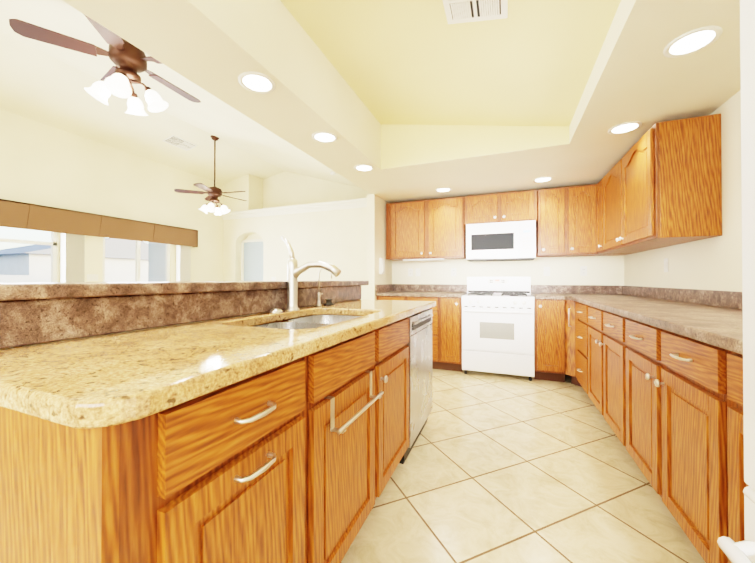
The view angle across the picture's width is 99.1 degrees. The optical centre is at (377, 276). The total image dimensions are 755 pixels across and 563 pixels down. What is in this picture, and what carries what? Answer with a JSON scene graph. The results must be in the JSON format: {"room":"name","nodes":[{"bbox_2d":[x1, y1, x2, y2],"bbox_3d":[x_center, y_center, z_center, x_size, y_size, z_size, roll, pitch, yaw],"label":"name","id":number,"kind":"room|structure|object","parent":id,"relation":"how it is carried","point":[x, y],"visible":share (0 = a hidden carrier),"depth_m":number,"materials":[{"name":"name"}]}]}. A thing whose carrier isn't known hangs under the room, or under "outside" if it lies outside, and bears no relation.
{"room":"kitchen","nodes":[
{"label":"kitchen","id":0,"kind":"room"},
{"bbox_2d":[0,109,219,281],"bbox_3d":[-5.402,-0.764,4.453,0.120,3.800,9.140,0,0,22],"label":"wall","id":1,"kind":"structure","parent":0,"point":[42,164],"depth_m":5.62,"materials":[{"name":"paint"}]},
{"bbox_2d":[0,232,56,281],"bbox_3d":[-5.441,-0.155,4.351,0.060,1.480,1.690,0,0,22],"label":"window","id":2,"kind":"structure","parent":1,"relation":"in","point":[53,243],"depth_m":5.09,"materials":[{"name":"white plastic"}]},
{"bbox_2d":[60,233,84,281],"bbox_3d":[-4.956,-0.307,5.214,0.090,0.765,0.312,0,0,22],"label":"vertical blinds","id":3,"kind":"object","parent":1,"relation":"attached to","point":[72,259],"depth_m":5.20,"materials":[{"name":"white plastic"}]},
{"bbox_2d":[87,274,97,280],"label":"outlet","id":4,"kind":"object","parent":1,"relation":"attached to","point":[94,277],"depth_m":5.53,"materials":[{"name":"white plastic"}]},
{"bbox_2d":[0,199,197,246],"bbox_3d":[-4.946,-0.879,5.225,0.151,0.380,4.470,0,0,22],"label":"valance","id":5,"kind":"object","parent":1,"relation":"attached to","point":[20,215],"visible":1,"depth_m":5.36,"materials":[{"name":"fabric"}]},
{"bbox_2d":[103,237,169,281],"bbox_3d":[-4.670,0.115,6.276,0.060,1.990,1.240,0,0,22],"label":"window","id":6,"kind":"structure","parent":1,"relation":"in","point":[137,243],"depth_m":6.26,"materials":[{"name":"white plastic"}]},
{"bbox_2d":[176,245,190,281],"bbox_3d":[-4.242,-0.287,6.997,0.090,0.775,0.330,0,0,22],"label":"vertical blinds","id":7,"kind":"object","parent":1,"relation":"attached to","point":[183,253],"depth_m":6.99,"materials":[{"name":"white plastic"}]},
{"bbox_2d":[220,171,363,299],"bbox_3d":[-1.427,-0.767,7.387,5.020,3.850,0.740,0,0,22],"label":"wall","id":8,"kind":"structure","parent":0,"point":[341,227],"depth_m":7.52,"materials":[{"name":"paint"}]},
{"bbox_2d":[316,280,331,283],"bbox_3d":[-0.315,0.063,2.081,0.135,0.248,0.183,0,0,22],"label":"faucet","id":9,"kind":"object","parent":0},
{"bbox_2d":[0,0,740,202],"bbox_3d":[-1.731,-1.920,3.058,7.980,1.710,9.020,0,0,22],"label":"ceiling","id":10,"kind":"structure","parent":0,"point":[413,100],"depth_m":2.23,"materials":[{"name":"paint"}]},
{"bbox_2d":[9,15,200,115],"bbox_3d":[-2.020,-1.687,2.672,1.266,0.601,1.227,0,0,22],"label":"ceiling fan","id":11,"kind":"object","parent":10,"relation":"hanging from","point":[128,60],"visible":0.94,"depth_m":2.52,"materials":[{"name":"brown wood"}]},
{"bbox_2d":[162,135,197,150],"bbox_3d":[-3.728,-2.525,6.091,0.296,0.066,0.500,0,0,22],"label":"ceiling vent","id":12,"kind":"object","parent":10,"relation":"in","point":[178,142],"visible":1,"depth_m":6.07,"materials":[{"name":"white plastic"}]},
{"bbox_2d":[174,135,245,214],"bbox_3d":[-3.035,-1.931,6.084,1.243,1.481,1.261,0,0,22],"label":"ceiling fan","id":13,"kind":"object","parent":10,"relation":"hanging from","point":[214,193],"visible":0.98,"depth_m":6.01,"materials":[{"name":"brown wood"}]},
{"bbox_2d":[238,71,275,93],"bbox_3d":[-0.665,-1.071,1.784,0.194,0.008,0.194,0,0,13],"label":"recessed light","id":14,"kind":"object","parent":10,"relation":"in","point":[256,82],"depth_m":1.77,"materials":[{"name":"white glass"}]},
{"bbox_2d":[312,131,337,142],"bbox_3d":[-0.403,-1.066,2.466,0.194,0.008,0.194,0,0,13],"label":"recessed light","id":15,"kind":"object","parent":10,"relation":"in","point":[321,136],"depth_m":2.46,"materials":[{"name":"white glass"}]},
{"bbox_2d":[354,164,373,171],"bbox_3d":[-0.132,-1.061,3.144,0.194,0.008,0.194,0,0,13],"label":"recessed light","id":16,"kind":"object","parent":10,"relation":"in","point":[361,167],"depth_m":3.12,"materials":[{"name":"white glass"}]},
{"bbox_2d":[435,187,451,191],"bbox_3d":[0.800,-1.055,3.912,0.194,0.008,0.194,0,0,-5],"label":"recessed light","id":17,"kind":"object","parent":10,"relation":"in","point":[444,189],"depth_m":3.89,"materials":[{"name":"white"}]},
{"bbox_2d":[443,0,507,23],"bbox_3d":[0.459,-1.328,1.530,0.296,0.064,0.300,0,0,22],"label":"ceiling vent","id":18,"kind":"object","parent":10,"relation":"in","point":[460,11],"visible":1,"depth_m":1.60,"materials":[{"name":"white plastic"}]},
{"bbox_2d":[533,177,552,182],"bbox_3d":[1.803,-1.058,3.511,0.194,0.008,0.194,0,0,-5],"label":"recessed light","id":19,"kind":"object","parent":10,"relation":"in","point":[542,179],"depth_m":3.50,"materials":[{"name":"white glass"}]},
{"bbox_2d":[608,121,641,134],"bbox_3d":[1.777,-1.067,2.315,0.194,0.008,0.194,0,0,13],"label":"recessed light","id":20,"kind":"object","parent":10,"relation":"in","point":[626,127],"depth_m":2.30,"materials":[{"name":"white glass"}]},
{"bbox_2d":[663,26,722,57],"bbox_3d":[1.442,-1.073,1.480,0.194,0.008,0.194,0,0,13],"label":"recessed light","id":21,"kind":"object","parent":10,"relation":"in","point":[692,41],"depth_m":1.47,"materials":[{"name":"white glass"}]},
{"bbox_2d":[364,190,391,299],"bbox_3d":[0.035,-0.590,4.428,0.107,3.450,0.665,0,0,22],"label":"wall","id":22,"kind":"structure","parent":0,"point":[374,206],"depth_m":4.20,"materials":[{"name":"paint"}]},
{"bbox_2d":[379,258,384,273],"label":"outlet","id":23,"kind":"object","parent":22,"relation":"attached to","point":[381,260],"depth_m":4.25,"materials":[{"name":"white plastic"}]},
{"bbox_2d":[392,255,623,291],"bbox_3d":[1.478,-0.591,4.294,2.887,3.450,0.120,0,0,22],"label":"wall","id":24,"kind":"structure","parent":0,"point":[601,270],"depth_m":4.07,"materials":[{"name":"paint"}]},
{"bbox_2d":[386,197,465,260],"bbox_3d":[0.657,-0.623,4.369,1.038,0.765,0.348,0,0,22],"label":"upper cabinet","id":25,"kind":"object","parent":24,"relation":"attached to","point":[433,229],"depth_m":4.21,"materials":[{"name":"brown wood"}]},
{"bbox_2d":[463,190,534,224],"bbox_3d":[1.526,-0.828,4.022,0.822,0.360,0.348,0,0,22],"label":"upper cabinet","id":26,"kind":"object","parent":24,"relation":"attached to","point":[519,206],"depth_m":3.88,"materials":[{"name":"brown wood"}]},
{"bbox_2d":[466,220,535,261],"bbox_3d":[1.519,-0.423,3.996,0.772,0.441,0.393,0,0,22],"label":"microwave","id":27,"kind":"object","parent":26,"relation":"attached to","point":[508,241],"visible":1,"depth_m":3.81,"materials":[{"name":"white"}]},
{"bbox_2d":[580,266,586,275],"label":"outlet","id":28,"kind":"object","parent":24,"relation":"attached to","point":[583,269],"depth_m":3.83,"materials":[{"name":"white plastic"}]},
{"bbox_2d":[535,185,632,256],"bbox_3d":[2.323,-0.628,3.666,0.909,0.765,0.414,0,0,22],"label":"upper cabinet","id":29,"kind":"object","parent":24,"relation":"attached to","point":[562,214],"depth_m":3.62,"materials":[{"name":"brown wood"}]},
{"bbox_2d":[341,369,705,562],"bbox_3d":[-1.698,1.154,2.956,8.100,0.060,9.140,0,0,22],"label":"floor","id":30,"kind":"structure","parent":0,"point":[499,468],"depth_m":1.68,"materials":[{"name":"tile"}]},
{"bbox_2d":[0,284,435,562],"bbox_3d":[-0.314,0.589,1.617,0.828,1.051,2.207,0,0,22],"label":"kitchen island","id":31,"kind":"object","parent":30,"relation":"on","point":[212,422],"depth_m":0.76,"materials":[{"name":"brown wood"}]},
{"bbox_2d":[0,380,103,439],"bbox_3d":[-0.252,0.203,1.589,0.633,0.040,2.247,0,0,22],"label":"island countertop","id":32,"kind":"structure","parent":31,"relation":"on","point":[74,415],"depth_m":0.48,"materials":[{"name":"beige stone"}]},
{"bbox_2d":[252,315,361,328],"bbox_3d":[-0.298,0.329,1.519,0.440,0.210,0.770,0,0,22],"label":"island sink","id":33,"kind":"object","parent":32,"relation":"in","point":[314,321],"depth_m":1.64,"materials":[{"name":"silver metal"}]},
{"bbox_2d":[284,256,340,287],"bbox_3d":[-0.371,0.039,1.666,0.338,0.289,0.202,0,0,22],"label":"faucet","id":34,"kind":"object","parent":32,"relation":"on","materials":[{"name":"silver metal"}]},
{"bbox_2d":[0,281,368,295],"bbox_3d":[-0.841,0.042,1.512,0.450,0.040,3.040,0,0,22],"label":"island countertop","id":35,"kind":"structure","parent":31,"relation":"on","point":[6,289],"depth_m":1.05,"materials":[{"name":"brown stone"}]},
{"bbox_2d":[399,309,432,463],"bbox_3d":[0.027,0.683,2.302,0.640,0.872,0.612,0,0,22],"label":"dishwasher","id":36,"kind":"object","parent":30,"relation":"on","point":[419,344],"visible":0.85,"depth_m":2.11,"materials":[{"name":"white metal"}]},
{"bbox_2d":[377,293,466,371],"bbox_3d":[0.593,0.689,4.228,1.067,0.890,0.638,0,0,22],"label":"base cabinet","id":37,"kind":"object","parent":30,"relation":"on","point":[447,312],"depth_m":3.81,"materials":[{"name":"brown wood"}]},
{"bbox_2d":[375,289,462,296],"bbox_3d":[0.590,0.224,4.222,1.068,0.040,0.658,0,0,22],"label":"countertop","id":38,"kind":"structure","parent":37,"relation":"on","point":[394,292],"depth_m":3.94,"materials":[{"name":"brown stone"}]},
{"bbox_2d":[462,277,534,380],"bbox_3d":[1.433,0.563,3.852,0.760,1.135,0.706,0,0,22],"label":"stove","id":39,"kind":"object","parent":30,"relation":"on","point":[498,325],"visible":1,"depth_m":3.60,"materials":[{"name":"white metal"}]},
{"bbox_2d":[534,297,570,381],"bbox_3d":[2.280,0.684,3.628,0.967,0.890,0.498,0,0,22],"label":"base cabinet","id":40,"kind":"object","parent":30,"relation":"on","point":[552,335],"depth_m":3.40,"materials":[{"name":"brown wood"}]},
{"bbox_2d":[571,325,574,384],"bbox_3d":[2.245,0.680,3.078,0.623,0.890,0.171,0,0,22],"label":"base cabinet","id":41,"kind":"object","parent":30,"relation":"on","point":[572,326],"depth_m":3.29,"materials":[{"name":"brown wood"}]},
{"bbox_2d":[575,329,586,392],"bbox_3d":[2.130,0.678,2.790,0.623,0.890,0.450,0,0,22],"label":"base cabinet","id":42,"kind":"object","parent":30,"relation":"on","point":[581,381],"depth_m":2.99,"materials":[{"name":"brown wood"}]},
{"bbox_2d":[583,337,618,438],"bbox_3d":[1.877,0.673,2.159,0.623,0.890,0.909,0,0,22],"label":"base cabinet","id":43,"kind":"object","parent":30,"relation":"on","point":[601,370],"depth_m":2.29,"materials":[{"name":"brown wood"}]},
{"bbox_2d":[619,361,714,562],"bbox_3d":[1.539,0.666,1.314,0.623,0.890,0.911,0,0,22],"label":"base cabinet","id":44,"kind":"object","parent":30,"relation":"on","point":[656,373],"depth_m":1.29,"materials":[{"name":"brown wood"}]},
{"bbox_2d":[531,293,742,380],"bbox_3d":[1.712,0.208,2.214,0.968,0.040,3.552,0,0,22],"label":"countertop","id":45,"kind":"structure","parent":44,"relation":"on","point":[648,334],"depth_m":1.57,"materials":[{"name":"brown stone"}]},
{"bbox_2d":[715,381,748,562],"bbox_3d":[1.291,0.662,0.695,0.623,0.890,0.424,0,0,22],"label":"base cabinet","id":46,"kind":"object","parent":30,"relation":"on","point":[730,484],"depth_m":0.98,"materials":[{"name":"brown wood"}]},
{"bbox_2d":[717,0,754,562],"bbox_3d":[0.920,0.212,0.112,0.857,1.780,0.910,0,0,22],"label":"refrigerator","id":47,"kind":"object","parent":30,"relation":"on","point":[739,551],"visible":1,"depth_m":0.65,"materials":[{"name":"white"}]},
{"bbox_2d":[624,90,741,291],"bbox_3d":[1.639,-0.619,0.568,0.120,3.450,6.920,0,0,22],"label":"wall","id":48,"kind":"structure","parent":0,"point":[714,263],"depth_m":2.04,"materials":[{"name":"paint"}]},
{"bbox_2d":[375,284,742,309],"bbox_3d":[0.859,0.141,2.556,2.806,0.100,3.553,0,0,22],"label":"backsplash","id":49,"kind":"structure","parent":48,"relation":"attached to","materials":[{"name":"stone"}]},
{"bbox_2d":[591,179,602,255],"bbox_3d":[2.454,-0.631,3.295,0.389,0.765,0.350,0,0,22],"label":"upper cabinet","id":50,"kind":"object","parent":48,"relation":"attached to","point":[596,189],"depth_m":3.44,"materials":[{"name":"brown wood"}]},
{"bbox_2d":[603,113,721,252],"bbox_3d":[2.224,-0.636,2.664,0.348,0.765,1.266,0,0,22],"label":"upper cabinet","id":51,"kind":"object","parent":48,"relation":"attached to","point":[666,190],"depth_m":2.12,"materials":[{"name":"brown wood"}]},
{"bbox_2d":[664,258,668,271],"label":"outlet","id":52,"kind":"object","parent":48,"relation":"attached to","point":[666,259],"depth_m":2.70,"materials":[{"name":"white plastic"}]},
{"label":"outside","id":53,"kind":"structure","parent":0,"visible":0},
{"bbox_2d":[0,238,165,282],"bbox_3d":[-29.169,-0.918,16.929,53.280,4.900,70.000,0,0,22],"label":"ground","id":54,"kind":"structure","parent":53,"point":[27,264],"depth_m":23.25,"materials":[{"name":"white"}]}
]}

